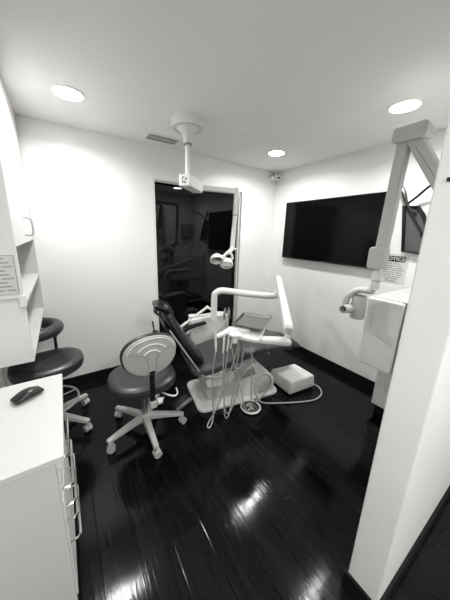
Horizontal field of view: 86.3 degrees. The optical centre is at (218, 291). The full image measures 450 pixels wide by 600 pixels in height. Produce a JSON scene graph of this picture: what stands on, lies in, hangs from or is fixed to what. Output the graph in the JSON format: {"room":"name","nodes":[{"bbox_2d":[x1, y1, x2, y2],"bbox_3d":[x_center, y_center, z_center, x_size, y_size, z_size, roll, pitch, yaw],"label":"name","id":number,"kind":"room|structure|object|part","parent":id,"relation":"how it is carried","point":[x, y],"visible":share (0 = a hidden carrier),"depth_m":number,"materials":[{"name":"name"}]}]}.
{"room":"dental clinic","nodes":[
{"label":"dental clinic","id":0,"kind":"room"},
{"bbox_2d":[0,368,4,387],"bbox_3d":[-0.620,0.386,-0.111,0.120,2.430,4.968,-7,16,-32],"label":"wall","id":1,"kind":"structure","parent":0,"point":[2,383],"depth_m":2.11,"materials":[{"name":"paint"}]},
{"bbox_2d":[0,77,43,367],"bbox_3d":[-1.431,-0.469,1.505,0.420,1.573,1.098,-7,16,-32],"label":"upper cabinet","id":2,"kind":"object","parent":1,"relation":"attached to","point":[21,317],"visible":0.98,"depth_m":1.31,"materials":[{"name":"white laminate"}]},
{"bbox_2d":[0,296,18,299],"bbox_3d":[-1.146,0.043,1.168,0.293,0.010,0.016,-7,16,-32],"label":"ledge","id":3,"kind":"object","parent":2,"relation":"attached to","point":[10,297],"visible":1,"depth_m":1.21,"materials":[{"name":"white laminate"}]},
{"bbox_2d":[0,255,19,295],"bbox_3d":[-1.145,-0.069,1.147,0.275,0.200,0.005,-7,16,-32],"label":"printed notice","id":4,"kind":"object","parent":2,"relation":"attached to","point":[8,276],"visible":1,"depth_m":1.20,"materials":[{"name":"grey paper"}]},
{"bbox_3d":[-1.097,-0.710,1.212,0.018,0.941,0.278,-7,16,-32],"label":"door","id":5,"kind":"part","parent":2,"relation":"part of","materials":[{"name":"white laminate"}]},
{"bbox_3d":[-1.383,-0.822,1.641,0.018,0.941,0.772,-7,16,-32],"label":"door","id":6,"kind":"part","parent":2,"relation":"part of","materials":[{"name":"white laminate"}]},
{"bbox_3d":[-1.170,-0.356,1.068,0.369,1.573,0.018,-7,16,-32],"label":"panel","id":7,"kind":"part","parent":2,"relation":"part of","materials":[{"name":"white laminate"}]},
{"bbox_3d":[-1.262,-0.429,1.592,0.052,0.125,0.011,-7,16,-32],"label":"handle","id":8,"kind":"part","parent":2,"relation":"part of","materials":[{"name":"silver metal"}]},
{"bbox_3d":[-1.745,-0.581,1.929,0.369,1.573,0.020,-7,16,-32],"label":"panel","id":9,"kind":"part","parent":2,"relation":"part of","materials":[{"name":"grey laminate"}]},
{"bbox_2d":[21,274,38,302],"bbox_3d":[-1.465,-0.019,1.610,0.357,0.018,1.040,-7,16,-32],"label":"shelf","id":10,"kind":"object","parent":2,"relation":"attached to","point":[29,281],"depth_m":1.76,"materials":[{"name":"grey"}]},
{"bbox_2d":[27,308,43,356],"bbox_3d":[-1.474,0.287,1.684,0.357,0.018,1.040,-7,16,-32],"label":"shelf","id":11,"kind":"object","parent":2,"relation":"attached to","point":[35,315],"depth_m":1.83,"materials":[{"name":"grey"}]},
{"bbox_2d":[2,114,275,386],"bbox_3d":[-0.618,-0.332,2.857,3.439,2.430,0.160,-7,16,-32],"label":"wall","id":12,"kind":"structure","parent":0,"point":[90,197],"depth_m":2.40,"materials":[{"name":"paint"}]},
{"bbox_2d":[63,365,120,388],"bbox_3d":[-1.341,0.913,2.593,1.440,0.094,0.012,-7,16,-32],"label":"baseboard","id":13,"kind":"structure","parent":12,"relation":"attached to","point":[84,378],"depth_m":2.55,"materials":[{"name":"black"}]},
{"bbox_2d":[155,182,236,353],"bbox_3d":[-0.265,-0.222,3.133,1.162,2.098,0.015,-7,16,-32],"label":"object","id":14,"kind":"structure","parent":12,"relation":"in","point":[191,227],"depth_m":3.02,"materials":[{"name":"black glass"}]},
{"bbox_2d":[153,178,242,329],"bbox_3d":[-0.214,-0.211,3.058,1.192,2.122,0.008,-7,16,-32],"label":"trim","id":15,"kind":"structure","parent":12,"relation":"attached to","point":[153,178],"depth_m":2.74,"materials":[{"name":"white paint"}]},
{"bbox_2d":[270,171,280,180],"bbox_3d":[0.779,-1.582,3.292,0.129,0.129,0.107,-7,16,-32],"label":"security camera","id":16,"kind":"object","parent":12,"relation":"attached to","point":[276,177],"visible":1,"depth_m":3.28,"materials":[{"name":"white plastic"}]},
{"bbox_2d":[0,0,449,171],"bbox_3d":[0.699,-1.036,0.644,3.439,0.050,5.368,-7,16,-32],"label":"ceiling","id":17,"kind":"structure","parent":0,"point":[318,80],"depth_m":1.27,"materials":[{"name":"paint"}]},
{"bbox_2d":[50,84,84,101],"bbox_3d":[-0.970,-1.270,1.543,0.196,0.009,0.196,-7,16,-32],"label":"recessed light","id":18,"kind":"object","parent":17,"relation":"in","point":[66,92],"visible":1,"depth_m":1.53,"materials":[{"name":"paint"}]},
{"bbox_2d":[53,87,82,100],"bbox_3d":[-0.970,-1.270,1.543,0.165,0.008,0.165,-7,16,-32],"label":"diffuser","id":19,"kind":"object","parent":18,"relation":"attached to","point":[66,93],"depth_m":1.53,"materials":[{"name":"white plastic"}]},
{"bbox_2d":[141,131,182,146],"bbox_3d":[-0.534,-1.434,2.265,0.350,0.006,0.200,-7,16,-32],"label":"ceiling vent","id":20,"kind":"object","parent":17,"relation":"in","point":[150,136],"visible":1,"depth_m":2.26,"materials":[{"name":"metal"}]},
{"bbox_2d":[171,112,239,268],"bbox_3d":[-0.119,-0.791,2.196,0.309,1.201,0.728,14,18,41],"label":"lamp","id":21,"kind":"object","parent":17,"relation":"hanging from","point":[188,124],"visible":1,"depth_m":1.93,"materials":[{"name":"grey plastic"}]},
{"bbox_3d":[-0.013,-0.969,2.281,0.396,0.051,0.042,-3,14,-19],"label":"horizontal arm","id":22,"kind":"part","parent":21,"relation":"part of","materials":[{"name":"white plastic"}]},
{"bbox_2d":[239,132,261,141],"bbox_3d":[0.290,-1.386,2.158,0.160,0.003,0.140,-7,16,-32],"label":"access panel","id":23,"kind":"object","parent":17,"relation":"attached to","point":[249,136],"visible":1,"depth_m":2.16,"materials":[{"name":"paint"}]},
{"bbox_2d":[267,150,285,155],"bbox_3d":[0.614,-1.472,2.560,0.196,0.009,0.196,-7,16,-32],"label":"recessed light","id":24,"kind":"object","parent":17,"relation":"in","point":[273,152],"visible":1,"depth_m":2.55,"materials":[{"name":"paint"}]},
{"bbox_2d":[269,151,283,155],"bbox_3d":[0.614,-1.471,2.561,0.165,0.008,0.165,-7,16,-32],"label":"diffuser","id":25,"kind":"object","parent":24,"relation":"attached to","point":[271,153],"depth_m":2.55,"materials":[{"name":"white plastic"}]},
{"bbox_2d":[387,98,423,113],"bbox_3d":[1.227,-1.218,1.583,0.196,0.009,0.196,-7,16,-32],"label":"recessed light","id":26,"kind":"object","parent":17,"relation":"in","point":[406,105],"visible":1,"depth_m":1.57,"materials":[{"name":"paint"}]},
{"bbox_2d":[390,100,420,112],"bbox_3d":[1.227,-1.217,1.583,0.165,0.008,0.165,-7,16,-32],"label":"diffuser","id":27,"kind":"object","parent":26,"relation":"attached to","point":[403,106],"depth_m":1.57,"materials":[{"name":"white plastic"}]},
{"bbox_2d":[63,349,449,599],"bbox_3d":[0.631,1.374,1.228,3.439,0.050,5.368,-7,16,-32],"label":"floor","id":28,"kind":"structure","parent":0,"point":[267,504],"depth_m":1.48,"materials":[{"name":"black wood"}]},
{"bbox_2d":[0,414,81,599],"bbox_3d":[-0.880,0.935,1.000,0.512,0.826,0.536,-7,16,-32],"label":"drawer unit","id":29,"kind":"object","parent":28,"relation":"on","point":[38,557],"visible":0.72,"depth_m":0.83,"materials":[{"name":"white laminate"}]},
{"bbox_2d":[0,374,64,486],"bbox_3d":[-0.875,0.523,0.895,0.495,0.024,0.558,-7,16,-32],"label":"countertop","id":30,"kind":"structure","parent":29,"relation":"on","point":[31,430],"depth_m":0.89,"materials":[{"name":"grey"}]},
{"bbox_2d":[10,386,43,404],"bbox_3d":[-0.844,0.450,1.058,0.064,0.036,0.110,8,15,26],"label":"computer mouse","id":31,"kind":"object","parent":30,"relation":"on","point":[25,394],"visible":1,"depth_m":1.04,"materials":[{"name":"black plastic"}]},
{"bbox_3d":[-0.760,0.992,0.779,0.466,0.826,0.022,-7,16,-32],"label":"panel","id":32,"kind":"part","parent":29,"relation":"part of","materials":[{"name":"laminate"}]},
{"bbox_3d":[-0.714,0.672,1.066,0.022,0.079,0.494,-7,16,-32],"label":"drawer","id":33,"kind":"part","parent":29,"relation":"part of","materials":[{"name":"white laminate"}]},
{"bbox_3d":[-0.715,0.752,1.086,0.024,0.074,0.494,-7,16,-32],"label":"drawer","id":34,"kind":"part","parent":29,"relation":"part of","materials":[{"name":"white laminate"}]},
{"bbox_3d":[-0.718,0.840,1.107,0.022,0.094,0.494,-7,16,-32],"label":"drawer","id":35,"kind":"part","parent":29,"relation":"part of","materials":[{"name":"white laminate"}]},
{"bbox_3d":[-0.625,0.574,0.963,0.041,0.010,0.250,-7,16,-32],"label":"handle","id":36,"kind":"part","parent":29,"relation":"part of","materials":[{"name":"silver metal"}]},
{"bbox_3d":[-0.627,0.705,0.995,0.041,0.010,0.250,-7,16,-32],"label":"handle","id":37,"kind":"part","parent":29,"relation":"part of","materials":[{"name":"silver metal"}]},
{"bbox_3d":[-0.628,0.782,1.015,0.041,0.010,0.250,-7,16,-32],"label":"handle","id":38,"kind":"part","parent":29,"relation":"part of","materials":[{"name":"silver metal"}]},
{"bbox_3d":[-0.724,1.051,1.158,0.022,0.329,0.494,-7,16,-32],"label":"drawer","id":39,"kind":"part","parent":29,"relation":"part of","materials":[{"name":"white laminate"}]},
{"bbox_3d":[-0.632,0.855,1.032,0.041,0.010,0.250,-7,16,-32],"label":"handle","id":40,"kind":"part","parent":29,"relation":"part of","materials":[{"name":"silver metal"}]},
{"bbox_3d":[-0.635,0.962,1.058,0.041,0.010,0.250,-7,16,-32],"label":"handle","id":41,"kind":"part","parent":29,"relation":"part of","materials":[{"name":"silver metal"}]},
{"bbox_2d":[7,317,92,431],"bbox_3d":[-1.389,0.700,1.883,0.625,0.841,0.709,-7,16,-32],"label":"stool","id":42,"kind":"object","parent":28,"relation":"on","point":[65,361],"visible":0.48,"depth_m":1.82,"materials":[{"name":"grey leather"}]},
{"bbox_3d":[-1.287,0.556,1.808,0.473,0.101,0.406,-7,16,-32],"label":"seat","id":43,"kind":"part","parent":42,"relation":"part of","materials":[{"name":"black leather"}]},
{"bbox_3d":[-1.373,0.470,1.945,0.048,0.262,0.284,-2,14,-14],"label":"torso bar post","id":44,"kind":"part","parent":42,"relation":"part of","materials":[{"name":"black plastic"}]},
{"bbox_3d":[-1.281,0.966,2.084,0.058,0.063,0.295,7,15,22],"label":"leg","id":45,"kind":"part","parent":42,"relation":"part of","materials":[{"name":"grey"}]},
{"bbox_3d":[-1.180,1.009,1.920,0.295,0.063,0.058,3,14,5],"label":"leg","id":46,"kind":"part","parent":42,"relation":"part of","materials":[{"name":"grey"}]},
{"bbox_2d":[106,332,186,458],"bbox_3d":[-0.577,0.683,1.857,0.630,0.929,0.608,-7,16,-32],"label":"stool","id":47,"kind":"object","parent":28,"relation":"on","point":[145,371],"visible":1,"depth_m":1.68,"materials":[{"name":"grey"}]},
{"bbox_3d":[-0.708,1.044,1.827,0.058,0.063,0.290,13,18,39],"label":"leg","id":48,"kind":"part","parent":47,"relation":"part of","materials":[{"name":"grey"}]},
{"bbox_3d":[-0.751,0.999,2.010,0.290,0.063,0.058,7,15,22],"label":"leg","id":49,"kind":"part","parent":47,"relation":"part of","materials":[{"name":"grey"}]},
{"bbox_3d":[-0.589,0.663,1.853,0.498,0.090,0.454,-7,16,-32],"label":"seat","id":50,"kind":"part","parent":47,"relation":"part of","materials":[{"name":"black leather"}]},
{"bbox_2d":[119,332,175,375],"bbox_3d":[-0.465,0.424,1.623,0.385,0.309,0.072,-7,16,-32],"label":"backrest cushion","id":51,"kind":"object","parent":47,"relation":"on","point":[148,354],"depth_m":1.57,"materials":[{"name":"grey plastic"}]},
{"bbox_3d":[-0.511,1.053,1.814,0.059,0.063,0.291,-7,16,-32],"label":"leg","id":52,"kind":"part","parent":47,"relation":"part of","materials":[{"name":"grey plastic"}]},
{"bbox_3d":[-0.463,0.672,1.668,0.035,0.247,0.016,-7,16,-32],"label":"stem","id":53,"kind":"part","parent":47,"relation":"part of","materials":[{"name":"black plastic"}]},
{"bbox_3d":[-0.585,0.980,2.108,0.058,0.063,0.290,3,14,5],"label":"leg","id":54,"kind":"part","parent":47,"relation":"part of","materials":[{"name":"grey plastic"}]},
{"bbox_3d":[-0.418,0.784,1.732,0.060,0.047,0.054,-7,16,-32],"label":"adjust knob","id":55,"kind":"part","parent":47,"relation":"part of","materials":[{"name":"grey plastic"}]},
{"bbox_3d":[-0.439,1.014,1.985,0.290,0.063,0.058,-2,14,-13],"label":"leg","id":56,"kind":"part","parent":47,"relation":"part of","materials":[{"name":"grey"}]},
{"bbox_3d":[-0.410,0.758,1.808,0.204,0.047,0.102,-1,14,-10],"label":"height lever","id":57,"kind":"part","parent":47,"relation":"part of","materials":[{"name":"white plastic"}]},
{"bbox_2d":[175,397,191,410],"bbox_3d":[-0.322,1.051,2.234,0.036,0.043,0.199,12,17,36],"label":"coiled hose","id":58,"kind":"object","parent":28,"relation":"on","point":[188,400],"visible":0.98,"depth_m":2.23,"materials":[{"name":"grey"}]},
{"bbox_2d":[151,300,299,412],"bbox_3d":[0.094,0.526,2.392,1.494,1.020,0.634,-4,15,-22],"label":"dental chair","id":59,"kind":"object","parent":28,"relation":"on","point":[199,358],"visible":0.81,"depth_m":2.27,"materials":[{"name":"grey plastic"}]},
{"bbox_3d":[-0.510,0.286,1.926,0.059,0.109,0.032,-10,18,-40],"label":"release lever","id":60,"kind":"part","parent":59,"relation":"part of","materials":[{"name":"black metal"}]},
{"bbox_3d":[-0.336,0.374,2.139,0.324,0.469,0.471,-4,15,-22],"label":"backrest","id":61,"kind":"part","parent":59,"relation":"part of","materials":[{"name":"leather"}]},
{"bbox_3d":[-0.284,0.377,2.513,0.306,0.096,0.064,-4,15,-22],"label":"armrest","id":62,"kind":"part","parent":59,"relation":"part of","materials":[{"name":"black plastic"}]},
{"bbox_3d":[-0.060,0.780,2.220,0.186,0.170,0.140,-4,15,-22],"label":"lift arm","id":63,"kind":"part","parent":59,"relation":"part of","materials":[{"name":"white plastic"}]},
{"bbox_3d":[0.131,1.006,2.517,0.860,0.030,0.490,-4,15,-22],"label":"plate","id":64,"kind":"part","parent":59,"relation":"part of","materials":[{"name":"grey plastic"}]},
{"bbox_3d":[0.122,0.723,2.432,0.246,0.240,0.160,-4,15,-22],"label":"lift arm","id":65,"kind":"part","parent":59,"relation":"part of","materials":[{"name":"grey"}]},
{"bbox_3d":[0.202,0.571,2.416,1.091,0.198,0.500,-4,15,-22],"label":"seat","id":66,"kind":"part","parent":59,"relation":"part of","materials":[{"name":"grey leather"}]},
{"bbox_3d":[0.288,0.778,2.297,0.155,0.115,0.002,-4,15,-22],"label":"vent panel","id":67,"kind":"part","parent":59,"relation":"part of","materials":[{"name":"grey plastic"}]},
{"bbox_2d":[181,276,292,346],"bbox_3d":[0.200,0.463,2.349,1.039,1.168,1.059,-4,15,-22],"label":"system","id":68,"kind":"object","parent":28,"relation":"on","point":[216,321],"visible":0.88,"depth_m":2.47,"materials":[{"name":"white plastic"}]},
{"bbox_3d":[-0.281,0.288,2.598,0.357,0.259,0.030,-3,14,-19],"label":"assistant rod","id":69,"kind":"part","parent":68,"relation":"part of","materials":[{"name":"white plastic"}]},
{"bbox_2d":[207,331,239,428],"bbox_3d":[0.019,0.695,1.978,0.276,0.872,0.111,-7,16,-32],"label":"instrument","id":70,"kind":"object","parent":68,"relation":"attached to","point":[215,336],"visible":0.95,"depth_m":1.98,"materials":[{"name":"white plastic"}]},
{"bbox_2d":[222,332,240,418],"bbox_3d":[0.095,0.699,1.996,0.190,0.815,0.046,-7,16,-32],"label":"instrument","id":71,"kind":"object","parent":68,"relation":"hanging from","point":[223,347],"visible":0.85,"depth_m":1.99,"materials":[{"name":"white plastic"}]},
{"bbox_2d":[224,330,244,413],"bbox_3d":[0.129,0.678,2.005,0.184,0.777,0.030,-4,15,-21],"label":"instrument","id":72,"kind":"object","parent":68,"relation":"attached to","point":[228,340],"visible":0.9,"depth_m":2.00,"materials":[{"name":"white plastic"}]},
{"bbox_2d":[229,331,240,343],"bbox_3d":[0.123,0.362,1.856,0.096,0.073,0.096,-4,15,-22],"label":"instrument","id":73,"kind":"object","parent":68,"relation":"on","point":[235,335],"depth_m":1.85,"materials":[{"name":"white plastic"}]},
{"bbox_2d":[230,328,251,410],"bbox_3d":[0.190,0.673,2.016,0.216,0.768,0.049,-1,14,-10],"label":"instrument","id":74,"kind":"object","parent":68,"relation":"hanging from","point":[234,328],"visible":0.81,"depth_m":2.04,"materials":[{"name":"white plastic"}]},
{"bbox_3d":[0.277,0.141,2.529,0.721,0.355,0.080,2,14,0],"label":"post","id":75,"kind":"part","parent":68,"relation":"part of","materials":[{"name":"white plastic"}]},
{"bbox_2d":[231,312,272,330],"bbox_3d":[0.292,0.273,2.073,0.271,0.061,0.353,7,15,22],"label":"tray","id":76,"kind":"object","parent":68,"relation":"on","point":[247,320],"visible":1,"depth_m":2.09,"materials":[{"name":"silver metal"}]},
{"bbox_3d":[0.407,0.398,1.938,0.349,0.082,0.080,2,14,1],"label":"arm","id":77,"kind":"part","parent":68,"relation":"part of","materials":[{"name":"white plastic"}]},
{"bbox_3d":[0.585,0.082,2.208,0.076,0.341,0.741,3,14,5],"label":"spring arm","id":78,"kind":"part","parent":68,"relation":"part of","materials":[{"name":"white plastic"}]},
{"bbox_2d":[240,374,321,414],"bbox_3d":[0.648,0.927,2.324,0.933,0.303,0.199,-3,14,-19],"label":"foot pedal","id":79,"kind":"object","parent":28,"relation":"on","point":[254,409],"visible":0.95,"depth_m":2.27,"materials":[{"name":"white plastic"}]},
{"bbox_2d":[271,364,313,394],"bbox_3d":[0.788,0.940,2.600,0.352,0.155,0.334,-7,16,-32],"label":"box","id":80,"kind":"object","parent":28,"relation":"on","point":[292,379],"visible":0.88,"depth_m":2.52,"materials":[{"name":"white plastic"}]},
{"bbox_2d":[358,287,410,416],"bbox_3d":[1.565,0.613,1.913,0.737,1.156,0.548,-7,16,-32],"label":"cabinet","id":81,"kind":"object","parent":28,"relation":"on","point":[385,312],"visible":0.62,"depth_m":1.78,"materials":[{"name":"white laminate"}]},
{"bbox_2d":[265,128,446,381],"bbox_3d":[2.167,0.036,1.658,0.120,2.430,4.968,-7,16,-32],"label":"wall","id":82,"kind":"structure","parent":0,"point":[315,292],"depth_m":2.81,"materials":[{"name":"paint"}]},
{"bbox_2d":[265,329,374,390],"bbox_3d":[1.372,0.902,2.957,0.012,0.094,2.336,-7,16,-32],"label":"baseboard","id":83,"kind":"structure","parent":82,"relation":"attached to","point":[340,369],"depth_m":2.87,"materials":[{"name":"black"}]},
{"bbox_2d":[282,191,386,268],"bbox_3d":[1.260,-0.695,2.772,0.059,0.723,1.282,-7,16,-32],"label":"television","id":84,"kind":"object","parent":82,"relation":"attached to","point":[342,230],"visible":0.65,"depth_m":2.67,"materials":[{"name":"black plastic"}]},
{"bbox_2d":[381,253,409,283],"bbox_3d":[1.657,-0.221,2.292,0.005,0.275,0.230,-7,16,-32],"label":"notice sign","id":85,"kind":"object","parent":82,"relation":"attached to","point":[395,271],"visible":0.91,"depth_m":2.27,"materials":[{"name":"paper"}]},
{"bbox_2d":[401,185,430,253],"bbox_3d":[1.715,-0.612,2.012,0.149,0.620,0.418,-2,14,-14],"label":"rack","id":86,"kind":"object","parent":82,"relation":"attached to","point":[414,218],"visible":0.67,"depth_m":2.09,"materials":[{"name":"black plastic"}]},
{"bbox_3d":[1.671,-0.696,2.071,0.036,0.438,0.259,-7,16,-32],"label":"hook arm","id":87,"kind":"part","parent":86,"relation":"part of","materials":[{"name":"black plastic"}]},
{"bbox_3d":[1.718,-0.525,2.069,0.034,0.424,0.312,-7,16,-32],"label":"frame","id":88,"kind":"part","parent":86,"relation":"part of","materials":[{"name":"black plastic"}]},
{"bbox_3d":[1.724,-0.532,2.070,0.008,0.407,0.280,-7,16,-32],"label":"panel","id":89,"kind":"part","parent":86,"relation":"part of","materials":[{"name":"grey"}]},
{"bbox_3d":[1.679,-0.807,1.917,0.035,0.197,0.348,-1,14,-10],"label":"hook arm","id":90,"kind":"part","parent":86,"relation":"part of","materials":[{"name":"black plastic"}]},
{"bbox_2d":[348,115,449,599],"bbox_3d":[1.365,0.116,1.236,1.693,2.430,0.121,-7,16,-32],"label":"wall partition","id":91,"kind":"structure","parent":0,"point":[409,477],"depth_m":0.85,"materials":[{"name":"paint"}]},
{"bbox_2d":[339,119,439,319],"bbox_3d":[1.130,-0.330,1.424,0.201,1.201,0.642,-9,17,-38],"label":"machine","id":92,"kind":"object","parent":91,"relation":"attached to","point":[413,137],"visible":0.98,"depth_m":1.45,"materials":[{"name":"grey plastic"}]},
{"bbox_3d":[1.072,-0.523,1.496,0.066,0.767,0.083,-7,16,-32],"label":"long arm","id":93,"kind":"part","parent":92,"relation":"part of","materials":[{"name":"grey plastic"}]},
{"bbox_3d":[1.199,-0.606,1.307,0.098,0.497,0.339,-7,16,-32],"label":"folded arm","id":94,"kind":"part","parent":92,"relation":"part of","materials":[{"name":"grey plastic"}]},
{"bbox_2d":[341,485,449,599],"bbox_3d":[1.328,1.251,1.508,1.705,0.094,0.145,-7,16,-32],"label":"baseboard","id":95,"kind":"structure","parent":91,"relation":"attached to","point":[349,583],"depth_m":1.11,"materials":[{"name":"black"}]}
]}

